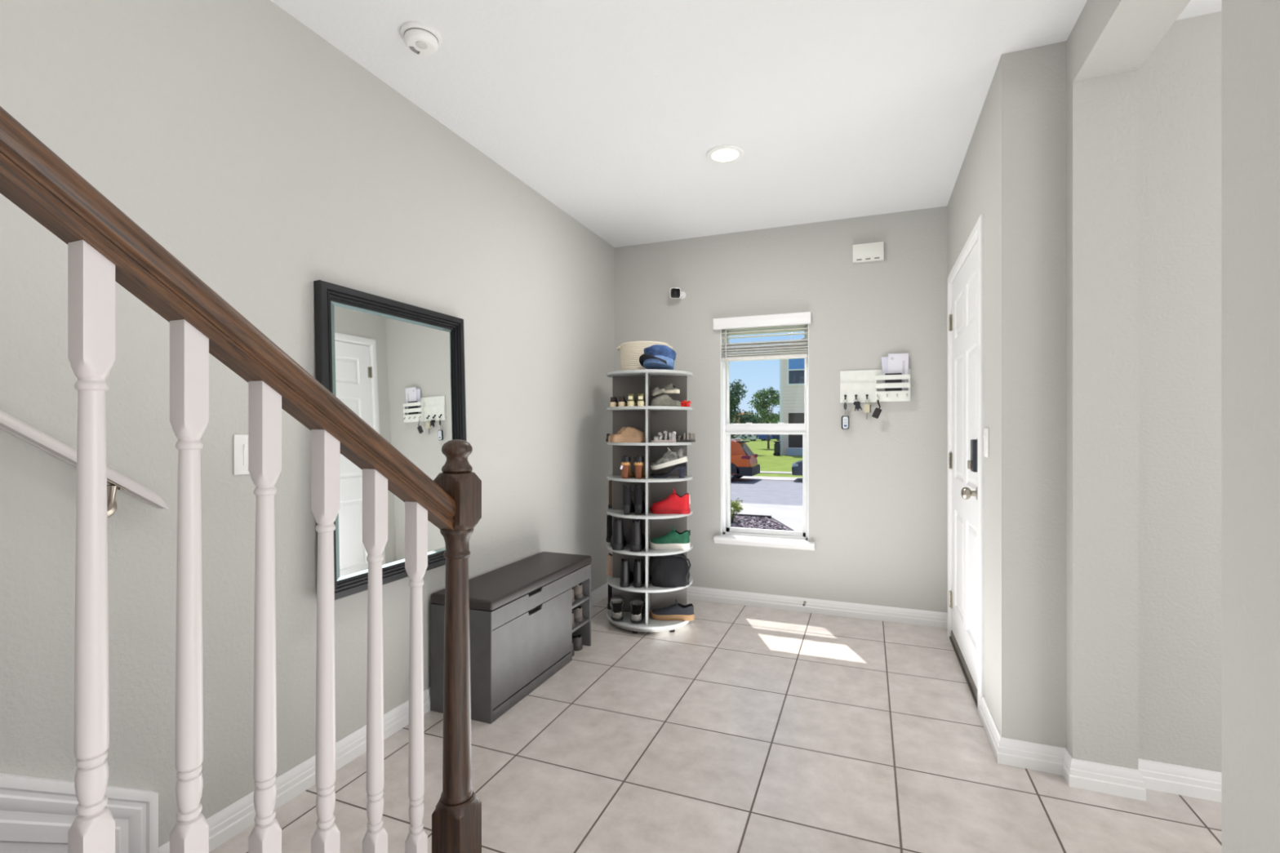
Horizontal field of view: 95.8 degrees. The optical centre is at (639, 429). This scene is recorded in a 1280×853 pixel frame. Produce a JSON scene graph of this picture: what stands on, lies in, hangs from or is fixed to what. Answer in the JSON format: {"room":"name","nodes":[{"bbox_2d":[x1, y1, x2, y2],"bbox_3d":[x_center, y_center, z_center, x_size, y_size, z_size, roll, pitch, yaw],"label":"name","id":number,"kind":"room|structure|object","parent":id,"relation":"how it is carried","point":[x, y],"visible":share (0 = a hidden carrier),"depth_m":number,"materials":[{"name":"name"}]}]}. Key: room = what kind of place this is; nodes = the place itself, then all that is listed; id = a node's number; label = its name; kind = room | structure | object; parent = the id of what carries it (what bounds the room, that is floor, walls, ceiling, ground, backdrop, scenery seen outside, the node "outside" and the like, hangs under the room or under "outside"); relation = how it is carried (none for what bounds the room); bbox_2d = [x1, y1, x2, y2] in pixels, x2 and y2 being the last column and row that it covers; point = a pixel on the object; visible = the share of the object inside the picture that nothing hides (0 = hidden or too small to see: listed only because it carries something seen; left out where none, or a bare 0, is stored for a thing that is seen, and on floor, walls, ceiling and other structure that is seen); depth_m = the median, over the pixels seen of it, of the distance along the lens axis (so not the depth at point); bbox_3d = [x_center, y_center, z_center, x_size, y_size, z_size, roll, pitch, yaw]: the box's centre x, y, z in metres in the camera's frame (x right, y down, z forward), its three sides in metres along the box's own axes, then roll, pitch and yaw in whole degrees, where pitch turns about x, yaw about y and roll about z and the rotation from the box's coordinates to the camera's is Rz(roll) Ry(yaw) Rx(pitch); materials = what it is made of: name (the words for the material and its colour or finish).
{"room":"entryway","nodes":[
{"label":"entryway","id":0,"kind":"room"},
{"bbox_2d":[0,0,614,847],"bbox_3d":[-1.894,-0.081,0.463,0.150,2.705,9.173,0,0,21],"label":"wall","id":1,"kind":"structure","parent":0,"point":[265,159],"depth_m":1.82,"materials":[{"name":"grey paint"}]},
{"bbox_2d":[0,773,158,852],"bbox_3d":[-1.644,0.585,0.850,0.032,1.374,1.624,0,0,21],"label":"trim","id":2,"kind":"structure","parent":1,"relation":"attached to","point":[37,815],"depth_m":1.40,"materials":[{"name":"white wood"}]},
{"bbox_2d":[0,408,168,517],"bbox_3d":[-1.593,-0.315,0.920,0.073,1.099,1.478,0,0,21],"label":"wall handrail","id":3,"kind":"object","parent":1,"relation":"attached to","point":[9,423],"visible":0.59,"depth_m":1.40,"materials":[{"name":"grey wood"}]},
{"bbox_2d":[233,434,249,475],"bbox_3d":[-1.258,0.081,1.858,0.012,0.128,0.089,0,0,21],"label":"light switch","id":4,"kind":"object","parent":1,"relation":"attached to","point":[240,442],"visible":0.42,"depth_m":1.84,"materials":[{"name":"white plastic"}]},
{"bbox_2d":[158,582,608,852],"bbox_3d":[-0.772,1.224,3.092,0.016,0.096,3.158,0,0,21],"label":"baseboard","id":5,"kind":"structure","parent":1,"relation":"attached to","point":[228,822],"depth_m":2.02,"materials":[{"name":"white wood"}]},
{"bbox_2d":[313,280,469,599],"bbox_3d":[-0.999,0.042,2.438,0.034,1.154,0.791,-2,-1,21],"label":"wall mirror","id":6,"kind":"object","parent":1,"relation":"attached to","point":[399,366],"visible":0.66,"depth_m":2.38,"materials":[{"name":"black mirror"}]},
{"bbox_2d":[208,595,1222,852],"bbox_3d":[1.025,1.332,-0.765,6.382,0.120,9.223,0,0,21],"label":"floor","id":7,"kind":"structure","parent":0,"point":[737,728],"depth_m":2.18,"materials":[{"name":"tile"}]},
{"bbox_2d":[430,551,591,724],"bbox_3d":[-0.617,1.007,3.007,0.335,0.530,0.982,0,0,21],"label":"bench","id":8,"kind":"object","parent":7,"relation":"on","point":[521,628],"visible":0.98,"depth_m":2.73,"materials":[{"name":"grey laminate"}]},
{"bbox_2d":[572,605,582,622],"bbox_3d":[-0.447,1.056,3.388,0.243,0.107,0.092,0,0,21],"label":"shoe","id":9,"kind":"object","parent":8,"relation":"on","point":[578,617],"visible":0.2,"depth_m":3.33,"materials":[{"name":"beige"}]},
{"bbox_2d":[572,634,582,650],"bbox_3d":[-0.449,1.220,3.382,0.243,0.103,0.092,0,0,21],"label":"shoe","id":10,"kind":"object","parent":8,"relation":"in","point":[577,640],"visible":0.19,"depth_m":3.32,"materials":[{"name":"grey"}]},
{"bbox_2d":[573,582,582,599],"bbox_3d":[-0.447,0.922,3.388,0.243,0.111,0.092,0,0,21],"label":"shoe","id":11,"kind":"object","parent":8,"relation":"in","point":[578,594],"visible":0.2,"depth_m":3.33,"materials":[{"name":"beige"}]},
{"bbox_2d":[572,617,589,632],"bbox_3d":[-0.484,1.118,3.345,0.315,0.016,0.219,0,0,21],"label":"shelf","id":12,"kind":"object","parent":8,"relation":"attached to","point":[585,620],"depth_m":3.31,"materials":[{"name":"grey laminate"}]},
{"bbox_2d":[572,595,589,608],"bbox_3d":[-0.484,0.986,3.345,0.315,0.016,0.219,0,0,21],"label":"shelf","id":13,"kind":"object","parent":8,"relation":"attached to","point":[585,598],"depth_m":3.31,"materials":[{"name":"grey laminate"}]},
{"bbox_2d":[606,368,692,633],"bbox_3d":[0.064,0.452,3.830,0.566,1.640,0.566,0,0,5],"label":"shoe rack","id":14,"kind":"object","parent":7,"relation":"on","point":[651,420],"visible":0.7,"depth_m":3.81,"materials":[{"name":"grey laminate"}]},
{"bbox_2d":[605,515,612,542],"bbox_3d":[-0.131,0.671,3.908,0.198,0.179,0.078,0,0,5],"label":"boot","id":15,"kind":"object","parent":14,"relation":"on","point":[609,518],"visible":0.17,"depth_m":3.89,"materials":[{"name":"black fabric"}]},
{"bbox_2d":[606,552,612,576],"bbox_3d":[-0.122,0.913,3.909,0.208,0.146,0.088,0,0,5],"label":"boot","id":16,"kind":"object","parent":14,"relation":"on","point":[609,571],"visible":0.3,"depth_m":3.89,"materials":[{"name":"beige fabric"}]},
{"bbox_2d":[607,584,612,609],"bbox_3d":[-0.123,1.125,3.909,0.198,0.174,0.083,0,0,5],"label":"boot","id":17,"kind":"object","parent":14,"relation":"on","point":[610,588],"visible":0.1,"depth_m":3.89,"materials":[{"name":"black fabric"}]},
{"bbox_2d":[608,480,612,508],"bbox_3d":[-0.122,0.441,3.907,0.188,0.188,0.073,0,0,5],"label":"boot","id":18,"kind":"object","parent":14,"relation":"on","point":[610,505],"visible":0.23,"depth_m":3.89,"materials":[{"name":"brown leather"}]},
{"bbox_2d":[609,396,618,407],"bbox_3d":[-0.165,-0.177,3.758,0.056,0.068,0.153,0,0,5],"label":"sneaker","id":19,"kind":"object","parent":14,"relation":"on","point":[614,402],"visible":0.9,"depth_m":3.69,"materials":[{"name":"grey"}]},
{"bbox_2d":[608,426,626,442],"bbox_3d":[-0.100,0.034,3.775,0.216,0.099,0.092,0,0,5],"label":"slip","id":20,"kind":"object","parent":14,"relation":"on","point":[610,437],"visible":0.32,"depth_m":3.75,"materials":[{"name":"beige fabric"}]},
{"bbox_2d":[609,595,625,621],"bbox_3d":[-0.148,1.150,3.723,0.105,0.114,0.212,0,0,1],"label":"shoe","id":21,"kind":"object","parent":14,"relation":"on","point":[617,603],"visible":1,"depth_m":3.72,"materials":[{"name":"silver leather"}]},
{"bbox_2d":[610,517,626,550],"bbox_3d":[-0.141,0.664,3.734,0.102,0.192,0.208,0,0,-2],"label":"boot","id":22,"kind":"object","parent":14,"relation":"on","point":[618,541],"visible":1,"depth_m":3.64,"materials":[{"name":"black leather"}]},
{"bbox_2d":[617,396,627,406],"bbox_3d":[-0.111,-0.177,3.713,0.056,0.068,0.153,0,0,5],"label":"sneaker","id":23,"kind":"object","parent":14,"relation":"on","point":[622,402],"visible":0.93,"depth_m":3.64,"materials":[{"name":"grey"}]},
{"bbox_2d":[619,558,633,587],"bbox_3d":[-0.089,0.903,3.715,0.081,0.165,0.223,0,0,5],"label":"boot","id":24,"kind":"object","parent":14,"relation":"on","point":[626,574],"visible":1,"depth_m":3.61,"materials":[{"name":"black leather"}]},
{"bbox_2d":[620,455,633,478],"bbox_3d":[-0.085,0.236,3.701,0.081,0.144,0.231,0,0,3],"label":"boot","id":25,"kind":"object","parent":14,"relation":"on","point":[625,462],"visible":1,"depth_m":3.61,"materials":[{"name":"beige leather"}]},
{"bbox_2d":[622,484,635,515],"bbox_3d":[-0.076,0.443,3.706,0.073,0.183,0.223,0,0,5],"label":"boot","id":26,"kind":"object","parent":14,"relation":"on","point":[628,505],"visible":1,"depth_m":3.60,"materials":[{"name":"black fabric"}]},
{"bbox_2d":[612,426,645,442],"bbox_3d":[-0.068,0.034,3.676,0.216,0.099,0.092,0,0,5],"label":"slip","id":27,"kind":"object","parent":14,"relation":"on","point":[629,434],"visible":0.96,"depth_m":3.64,"materials":[{"name":"beige fabric"}]},
{"bbox_2d":[627,393,636,406],"bbox_3d":[-0.051,-0.185,3.685,0.057,0.084,0.173,0,0,5],"label":"sneaker","id":28,"kind":"object","parent":14,"relation":"on","point":[632,402],"visible":0.97,"depth_m":3.60,"materials":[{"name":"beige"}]},
{"bbox_2d":[629,518,645,551],"bbox_3d":[-0.018,0.664,3.700,0.102,0.192,0.233,0,0,5],"label":"boot","id":29,"kind":"object","parent":14,"relation":"on","point":[637,541],"visible":0.98,"depth_m":3.59,"materials":[{"name":"black leather"}]},
{"bbox_2d":[629,597,645,623],"bbox_3d":[-0.020,1.150,3.682,0.104,0.114,0.212,0,0,3],"label":"shoe","id":30,"kind":"object","parent":14,"relation":"on","point":[637,605],"visible":1,"depth_m":3.68,"materials":[{"name":"silver leather"}]},
{"bbox_2d":[633,558,645,587],"bbox_3d":[-0.005,0.903,3.708,0.081,0.165,0.223,0,0,5],"label":"boot","id":31,"kind":"object","parent":14,"relation":"on","point":[639,575],"visible":0.98,"depth_m":3.60,"materials":[{"name":"black leather"}]},
{"bbox_2d":[633,455,645,479],"bbox_3d":[-0.001,0.236,3.693,0.081,0.144,0.223,0,0,5],"label":"boot","id":32,"kind":"object","parent":14,"relation":"on","point":[638,461],"visible":0.91,"depth_m":3.60,"materials":[{"name":"beige leather"}]},
{"bbox_2d":[634,484,645,515],"bbox_3d":[-0.002,0.443,3.699,0.073,0.183,0.223,0,0,5],"label":"boot","id":33,"kind":"object","parent":14,"relation":"on","point":[639,504],"visible":1,"depth_m":3.60,"materials":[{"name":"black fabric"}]},
{"bbox_2d":[637,393,645,406],"bbox_3d":[0.011,-0.185,3.667,0.057,0.084,0.173,0,0,5],"label":"sneaker","id":34,"kind":"object","parent":14,"relation":"on","point":[641,399],"visible":0.86,"depth_m":3.59,"materials":[{"name":"beige"}]},
{"bbox_2d":[616,341,673,370],"bbox_3d":[0.032,-0.473,3.942,0.335,0.208,0.335,0,0,-37],"label":"rope basket","id":35,"kind":"object","parent":14,"relation":"on","point":[630,352],"visible":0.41,"depth_m":3.80,"materials":[{"name":"beige fabric"}]},
{"bbox_2d":[606,609,688,629],"bbox_3d":[0.064,1.221,3.830,0.566,0.017,0.566,0,0,5],"label":"shelf","id":36,"kind":"object","parent":14,"relation":"attached to","point":[625,624],"depth_m":3.63,"materials":[{"name":"grey laminate"}]},
{"bbox_2d":[606,368,692,377],"bbox_3d":[0.064,-0.360,3.830,0.566,0.017,0.566,0,0,5],"label":"shelf","id":37,"kind":"object","parent":14,"relation":"attached to","point":[651,373],"depth_m":3.69,"materials":[{"name":"grey laminate"}]},
{"bbox_2d":[606,405,692,410],"bbox_3d":[0.064,-0.134,3.830,0.566,0.017,0.566,0,0,5],"label":"shelf","id":38,"kind":"object","parent":14,"relation":"attached to","point":[644,407],"depth_m":3.64,"materials":[{"name":"grey laminate"}]},
{"bbox_2d":[606,441,692,445],"bbox_3d":[0.064,0.092,3.830,0.566,0.017,0.566,0,0,5],"label":"shelf","id":39,"kind":"object","parent":14,"relation":"attached to","point":[644,443],"depth_m":3.58,"materials":[{"name":"grey laminate"}]},
{"bbox_2d":[606,474,692,482],"bbox_3d":[0.064,0.318,3.830,0.566,0.017,0.566,0,0,5],"label":"shelf","id":40,"kind":"object","parent":14,"relation":"attached to","point":[615,477],"depth_m":3.62,"materials":[{"name":"grey laminate"}]},
{"bbox_2d":[606,508,692,519],"bbox_3d":[0.064,0.543,3.830,0.566,0.017,0.566,0,0,5],"label":"shelf","id":41,"kind":"object","parent":14,"relation":"attached to","point":[619,513],"depth_m":3.62,"materials":[{"name":"grey laminate"}]},
{"bbox_2d":[606,542,692,555],"bbox_3d":[0.064,0.769,3.830,0.566,0.017,0.566,0,0,5],"label":"shelf","id":42,"kind":"object","parent":14,"relation":"attached to","point":[645,552],"depth_m":3.60,"materials":[{"name":"grey laminate"}]},
{"bbox_2d":[606,575,692,592],"bbox_3d":[0.064,0.995,3.830,0.566,0.017,0.566,0,0,5],"label":"shelf","id":43,"kind":"object","parent":14,"relation":"attached to","point":[614,581],"depth_m":3.61,"materials":[{"name":"grey laminate"}]},
{"bbox_2d":[639,344,676,369],"bbox_3d":[0.103,-0.449,3.657,0.204,0.156,0.290,0,0,43],"label":"cap","id":44,"kind":"object","parent":14,"relation":"on","point":[659,357],"visible":0.97,"depth_m":3.59,"materials":[{"name":"blue fabric"}]},
{"bbox_2d":[650,431,675,442],"bbox_3d":[0.147,0.046,3.657,0.163,0.073,0.075,0,0,5],"label":"sandal","id":45,"kind":"object","parent":14,"relation":"on","point":[672,436],"visible":0.98,"depth_m":3.63,"materials":[{"name":"grey"}]},
{"bbox_2d":[649,394,680,406],"bbox_3d":[0.161,-0.182,3.671,0.196,0.079,0.100,0,0,5],"label":"clog","id":46,"kind":"object","parent":14,"relation":"on","point":[665,400],"visible":0.94,"depth_m":3.63,"materials":[{"name":"grey plastic"}]},
{"bbox_2d":[651,386,665,396],"bbox_3d":[0.119,-0.241,3.686,0.098,0.059,0.065,0,0,30],"label":"clog","id":47,"kind":"object","parent":46,"relation":"on","point":[657,391],"visible":1,"depth_m":3.67,"materials":[{"name":"grey plastic"}]},
{"bbox_2d":[663,383,679,393],"bbox_3d":[0.200,-0.261,3.683,0.108,0.063,0.071,0,0,22],"label":"clog","id":48,"kind":"object","parent":46,"relation":"on","point":[669,388],"visible":0.96,"depth_m":3.66,"materials":[{"name":"grey plastic"}]},
{"bbox_2d":[650,462,686,478],"bbox_3d":[0.182,0.261,3.674,0.230,0.095,0.078,0,0,7],"label":"shoe","id":49,"kind":"object","parent":14,"relation":"on","point":[682,467],"visible":0.98,"depth_m":3.64,"materials":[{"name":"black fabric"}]},
{"bbox_2d":[649,447,688,469],"bbox_3d":[0.183,0.184,3.672,0.241,0.141,0.094,0,0,9],"label":"sneaker","id":50,"kind":"object","parent":49,"relation":"on","point":[671,458],"visible":1,"depth_m":3.64,"materials":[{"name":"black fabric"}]},
{"bbox_2d":[648,553,690,587],"bbox_3d":[0.193,0.886,3.692,0.265,0.201,0.187,0,0,5],"label":"bag","id":51,"kind":"object","parent":14,"relation":"on","point":[666,571],"visible":0.99,"depth_m":3.62,"materials":[{"name":"black fabric"}]},
{"bbox_2d":[649,525,690,550],"bbox_3d":[0.191,0.689,3.694,0.260,0.143,0.102,0,0,7],"label":"sneaker","id":52,"kind":"object","parent":14,"relation":"on","point":[673,540],"visible":1,"depth_m":3.66,"materials":[{"name":"green fabric"}]},
{"bbox_2d":[650,488,690,514],"bbox_3d":[0.194,0.456,3.691,0.253,0.158,0.102,0,0,6],"label":"sneaker","id":53,"kind":"object","parent":14,"relation":"on","point":[675,504],"visible":1,"depth_m":3.65,"materials":[{"name":"red fabric"}]},
{"bbox_2d":[650,599,694,621],"bbox_3d":[0.207,1.151,3.704,0.280,0.120,0.100,0,0,7],"label":"sneaker","id":54,"kind":"object","parent":14,"relation":"on","point":[677,611],"visible":1,"depth_m":3.67,"materials":[{"name":"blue fabric"}]},
{"bbox_2d":[675,432,695,442],"bbox_3d":[0.273,0.052,3.760,0.173,0.062,0.073,0,0,11],"label":"sandal","id":55,"kind":"object","parent":14,"relation":"on","point":[691,436],"visible":0.8,"depth_m":3.73,"materials":[{"name":"grey"}]},
{"bbox_3d":[-1.166,0.643,0.774,0.940,1.316,1.685,0,0,21],"label":"staircase","id":56,"kind":"structure","parent":7,"relation":"on","visible":0},
{"bbox_2d":[0,106,481,852],"bbox_3d":[-0.769,0.135,0.667,0.085,2.273,1.776,0,0,21],"label":"stair railing","id":57,"kind":"object","parent":56,"relation":"on","point":[105,247],"visible":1,"depth_m":0.94,"materials":[{"name":"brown wood"}]},
{"bbox_2d":[270,0,1222,247],"bbox_3d":[1.034,-1.493,-0.742,6.382,0.120,9.273,0,0,21],"label":"ceiling","id":58,"kind":"structure","parent":0,"point":[612,112],"depth_m":2.46,"materials":[{"name":"white paint"}]},
{"bbox_2d":[400,22,441,56],"bbox_3d":[-0.795,-1.409,2.103,0.142,0.050,0.142,0,0,21],"label":"smoke detector","id":59,"kind":"object","parent":58,"relation":"attached to","point":[423,39],"visible":1,"depth_m":2.07,"materials":[{"name":"white plastic"}]},
{"bbox_2d":[706,144,744,164],"bbox_3d":[0.444,-1.427,3.009,0.195,0.012,0.195,0,0,21],"label":"recessed light","id":60,"kind":"object","parent":58,"relation":"in","point":[724,153],"visible":1,"depth_m":3.00,"materials":[{"name":"white plastic"}]},
{"bbox_2d":[711,149,738,161],"bbox_3d":[0.444,-1.427,3.009,0.142,0.002,0.142,0,0,40],"label":"diffuser","id":61,"kind":"object","parent":60,"relation":"attached to","point":[721,155],"depth_m":3.01,"materials":[{"name":"white"}]},
{"bbox_2d":[614,205,946,612],"bbox_3d":[1.010,-0.081,4.169,2.545,2.705,0.150,0,0,21],"label":"wall","id":62,"kind":"structure","parent":0,"point":[877,487],"depth_m":3.96,"materials":[{"name":"grey paint"}]},
{"bbox_2d":[669,287,685,298],"bbox_3d":[0.276,-1.013,4.316,0.108,0.085,0.112,0,0,21],"label":"security camera","id":63,"kind":"object","parent":62,"relation":"attached to","point":[674,292],"visible":1,"depth_m":4.28,"materials":[{"name":"white plastic"}]},
{"bbox_2d":[713,324,815,550],"bbox_3d":[0.901,0.039,4.173,0.704,1.598,0.202,0,0,21],"label":"window","id":64,"kind":"structure","parent":62,"relation":"in","point":[794,540],"depth_m":4.18,"materials":[{"name":"white plastic"}]},
{"bbox_2d":[713,311,811,425],"bbox_3d":[0.870,-0.417,4.139,0.685,0.778,0.100,0,0,21],"label":"window blind","id":65,"kind":"object","parent":64,"relation":"attached to","point":[794,318],"visible":1,"depth_m":4.13,"materials":[{"name":"white plastic"}]},
{"bbox_2d":[687,586,947,628],"bbox_3d":[0.882,1.224,4.130,2.335,0.096,0.016,0,0,21],"label":"baseboard","id":66,"kind":"structure","parent":62,"relation":"attached to","point":[890,614],"depth_m":3.98,"materials":[{"name":"white wood"}]},
{"bbox_2d":[852,241,884,263],"bbox_3d":[1.524,-1.180,3.864,0.193,0.116,0.043,0,0,21],"label":"door chime","id":67,"kind":"object","parent":62,"relation":"attached to","point":[873,251],"visible":1,"depth_m":3.85,"materials":[{"name":"white plastic"}]},
{"bbox_2d":[840,368,911,403],"bbox_3d":[1.555,-0.288,3.829,0.436,0.217,0.084,0,0,21],"label":"key rack","id":68,"kind":"object","parent":62,"relation":"attached to","point":[861,385],"visible":1,"depth_m":3.86,"materials":[{"name":"white wood"}]},
{"bbox_2d":[841,399,848,429],"bbox_3d":[1.382,-0.101,3.893,0.050,0.203,0.019,0,0,21],"label":"key","id":69,"kind":"object","parent":68,"relation":"hanging from","point":[845,419],"visible":1,"depth_m":3.89,"materials":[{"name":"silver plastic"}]},
{"bbox_2d":[863,399,871,419],"bbox_3d":[1.514,-0.134,3.848,0.043,0.137,0.015,0,0,21],"label":"key","id":70,"kind":"object","parent":68,"relation":"hanging from","point":[867,407],"visible":1,"depth_m":3.84,"materials":[{"name":"beige plastic"}]},
{"bbox_2d":[871,396,881,418],"bbox_3d":[1.554,-0.141,3.793,0.060,0.143,0.015,0,0,21],"label":"key","id":71,"kind":"object","parent":68,"relation":"hanging from","point":[877,412],"visible":1,"depth_m":3.79,"materials":[{"name":"black plastic"}]},
{"bbox_2d":[881,356,888,391],"bbox_3d":[1.651,-0.337,3.814,0.110,0.293,0.002,0,0,21],"label":"envelope","id":72,"kind":"object","parent":68,"relation":"in","point":[885,359],"visible":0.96,"depth_m":3.83,"materials":[{"name":"white paper"}]},
{"bbox_2d":[884,373,902,391],"bbox_3d":[1.659,-0.280,3.786,0.101,0.174,0.012,0,0,21],"label":"wallet","id":73,"kind":"object","parent":68,"relation":"in","point":[886,380],"visible":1,"depth_m":3.78,"materials":[{"name":"black"}]},
{"bbox_2d":[888,353,908,391],"bbox_3d":[1.690,-0.345,3.788,0.123,0.302,0.004,1,0,21],"label":"envelope","id":74,"kind":"object","parent":68,"relation":"in","point":[897,362],"visible":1,"depth_m":3.78,"materials":[{"name":"white paper"}]},
{"bbox_2d":[946,40,1066,747],"bbox_3d":[1.773,-0.081,2.922,0.207,2.705,1.612,0,0,21],"label":"wall","id":75,"kind":"structure","parent":0,"point":[1012,172],"depth_m":2.18,"materials":[{"name":"grey paint"}]},
{"bbox_2d":[947,213,983,715],"bbox_3d":[1.741,0.160,3.056,0.191,2.223,1.109,0,0,21],"label":"door","id":76,"kind":"structure","parent":75,"relation":"in","point":[966,277],"depth_m":3.01,"materials":[{"name":"white paint"}]},
{"bbox_2d":[983,428,989,457],"bbox_3d":[1.480,0.058,2.477,0.012,0.125,0.082,0,0,21],"label":"light switch","id":77,"kind":"object","parent":75,"relation":"attached to","point":[986,431],"visible":1,"depth_m":2.46,"materials":[{"name":"white plastic"}]},
{"bbox_2d":[979,696,1146,800],"bbox_3d":[1.616,1.224,2.268,0.426,0.096,0.456,0,0,21],"label":"baseboard","id":78,"kind":"structure","parent":75,"relation":"attached to","point":[1121,781],"depth_m":2.12,"materials":[{"name":"white wood"}]},
{"bbox_2d":[1137,11,1222,772],"bbox_3d":[3.381,-0.081,1.501,3.453,2.705,0.118,0,0,21],"label":"wall","id":79,"kind":"structure","parent":0,"point":[1180,82],"depth_m":2.02,"materials":[{"name":"grey paint"}]},
{"bbox_2d":[1066,30,1137,769],"bbox_3d":[1.670,-0.081,2.122,0.187,2.705,0.193,0,0,21],"label":"wall","id":80,"kind":"structure","parent":79,"relation":"attached to","point":[1102,112],"depth_m":2.03,"materials":[{"name":"grey paint"}]},
{"bbox_2d":[1137,758,1222,802],"bbox_3d":[3.364,1.224,1.435,3.437,0.096,0.016,0,0,21],"label":"baseboard","id":81,"kind":"structure","parent":79,"relation":"attached to","point":[1197,783],"depth_m":2.01,"materials":[{"name":"white wood"}]},
{"bbox_2d":[1222,0,1279,852],"bbox_3d":[1.245,-0.081,1.042,0.187,2.705,0.267,0,0,21],"label":"wall","id":82,"kind":"structure","parent":0,"point":[1251,28],"depth_m":1.11,"materials":[{"name":"grey paint"}]},
{"bbox_2d":[1072,0,1191,81],"bbox_3d":[1.464,-1.337,1.599,0.187,0.192,0.931,0,0,21],"label":"beam","id":83,"kind":"structure","parent":82,"relation":"attached to","point":[1110,37],"depth_m":1.85,"materials":[{"name":"grey paint"}]},
{"label":"outside","id":84,"kind":"structure","parent":0,"visible":0},
{"bbox_2d":[760,471,791,474],"bbox_3d":[-14.141,2.122,35.857,150.000,0.120,0.900,0,0,21],"label":"sidewalk","id":85,"kind":"structure","parent":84,"point":[761,472],"depth_m":27.53,"materials":[{"name":"concrete"}]},
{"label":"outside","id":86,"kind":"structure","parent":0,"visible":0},
{"bbox_2d":[771,516,802,531],"bbox_3d":[4.961,2.116,11.805,4.850,0.112,2.100,0,0,21],"label":"front walk","id":87,"kind":"structure","parent":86,"point":[791,523],"depth_m":12.79,"materials":[{"name":"concrete"}]},
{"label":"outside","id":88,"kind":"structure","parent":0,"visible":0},
{"bbox_2d":[734,439,802,477],"bbox_3d":[4.454,2.182,83.181,170.000,1.380,149.407,0,0,21],"label":"lawn","id":89,"kind":"structure","parent":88,"point":[769,462],"depth_m":39.41,"materials":[{"name":"green plant"}]},
{"bbox_2d":[732,434,759,440],"bbox_3d":[18.869,1.352,103.201,4.430,1.480,1.800,0,0,21],"label":"car","id":90,"kind":"object","parent":89,"relation":"on","point":[753,437],"visible":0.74,"depth_m":102.25,"materials":[{"name":"white paint"}]},
{"bbox_2d":[729,379,762,439],"bbox_3d":[7.302,-0.988,47.804,4.664,6.358,4.534,0,0,-31],"label":"tree","id":91,"kind":"object","parent":89,"relation":"on","point":[735,397],"visible":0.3,"depth_m":47.32,"materials":[{"name":"green plant"}]},
{"bbox_2d":[732,513,771,518],"bbox_3d":[1.620,2.107,14.214,3.170,0.130,0.060,0,0,21],"label":"edging","id":92,"kind":"object","parent":89,"relation":"on","point":[743,515],"visible":0.14,"depth_m":13.75,"materials":[{"name":"grey concrete"}]},
{"bbox_2d":[730,515,791,530],"bbox_3d":[1.648,2.107,13.082,4.050,0.130,2.161,0,0,21],"label":"mulch bed","id":93,"kind":"object","parent":89,"relation":"on","point":[745,522],"visible":0.2,"depth_m":12.72,"materials":[{"name":"grey gravel"}]},
{"bbox_2d":[730,497,742,523],"bbox_3d":[1.982,1.819,12.923,0.623,0.581,0.826,0,0,21],"label":"shrub","id":94,"kind":"object","parent":93,"relation":"on","point":[736,508],"visible":0.27,"depth_m":12.89,"materials":[{"name":"green plant"}]},
{"bbox_2d":[749,434,773,440],"bbox_3d":[21.646,1.352,104.201,4.430,1.480,1.800,0,0,21],"label":"car","id":95,"kind":"object","parent":89,"relation":"on","point":[760,436],"visible":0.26,"depth_m":103.12,"materials":[{"name":"blue paint"}]},
{"bbox_2d":[746,386,779,448],"bbox_3d":[13.716,-1.199,62.036,3.840,6.781,3.795,0,0,-14],"label":"tree","id":96,"kind":"object","parent":89,"relation":"on","point":[762,408],"visible":0.94,"depth_m":61.32,"materials":[{"name":"green plant"}]},
{"bbox_2d":[735,475,802,481],"bbox_3d":[-15.367,2.132,32.739,150.000,0.120,1.600,0,0,21],"label":"kerb","id":97,"kind":"object","parent":89,"relation":"on","point":[753,477],"depth_m":24.21,"materials":[{"name":"concrete"}]},
{"bbox_2d":[773,440,780,455],"bbox_3d":[10.929,1.522,46.011,0.514,1.140,0.900,0,0,21],"label":"bin","id":98,"kind":"object","parent":89,"relation":"on","point":[777,445],"visible":1,"depth_m":45.67,"materials":[{"name":"grey"}]},
{"bbox_2d":[779,337,804,455],"bbox_3d":[18.768,-3.308,49.359,12.800,10.800,11.000,0,0,21],"label":"house","id":99,"kind":"structure","parent":89,"relation":"on","point":[791,371],"depth_m":46.53,"materials":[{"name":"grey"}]},
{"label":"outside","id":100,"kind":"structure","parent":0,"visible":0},
{"bbox_2d":[731,502,802,518],"bbox_3d":[-3.156,2.122,17.331,44.000,0.120,2.250,0,0,21],"label":"sidewalk","id":101,"kind":"structure","parent":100,"point":[773,510],"depth_m":14.66,"materials":[{"name":"concrete"}]},
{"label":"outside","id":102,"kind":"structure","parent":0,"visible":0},
{"bbox_2d":[730,479,802,506],"bbox_3d":[-17.113,2.152,28.295,150.000,0.120,7.950,0,0,21],"label":"street","id":103,"kind":"structure","parent":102,"point":[750,491],"depth_m":19.34,"materials":[{"name":"grey asphalt"}]},
{"bbox_2d":[730,438,759,481],"bbox_3d":[2.590,1.232,24.201,4.530,1.719,1.856,0,0,21],"label":"car","id":104,"kind":"object","parent":103,"relation":"on","point":[744,462],"visible":0.32,"depth_m":22.82,"materials":[{"name":"orange paint"}]},
{"bbox_2d":[791,460,802,475],"bbox_3d":[8.457,1.372,23.056,4.530,1.440,1.808,0,0,21],"label":"car","id":105,"kind":"object","parent":103,"relation":"on","point":[797,468],"visible":0.11,"depth_m":22.96,"materials":[{"name":"blue paint"}]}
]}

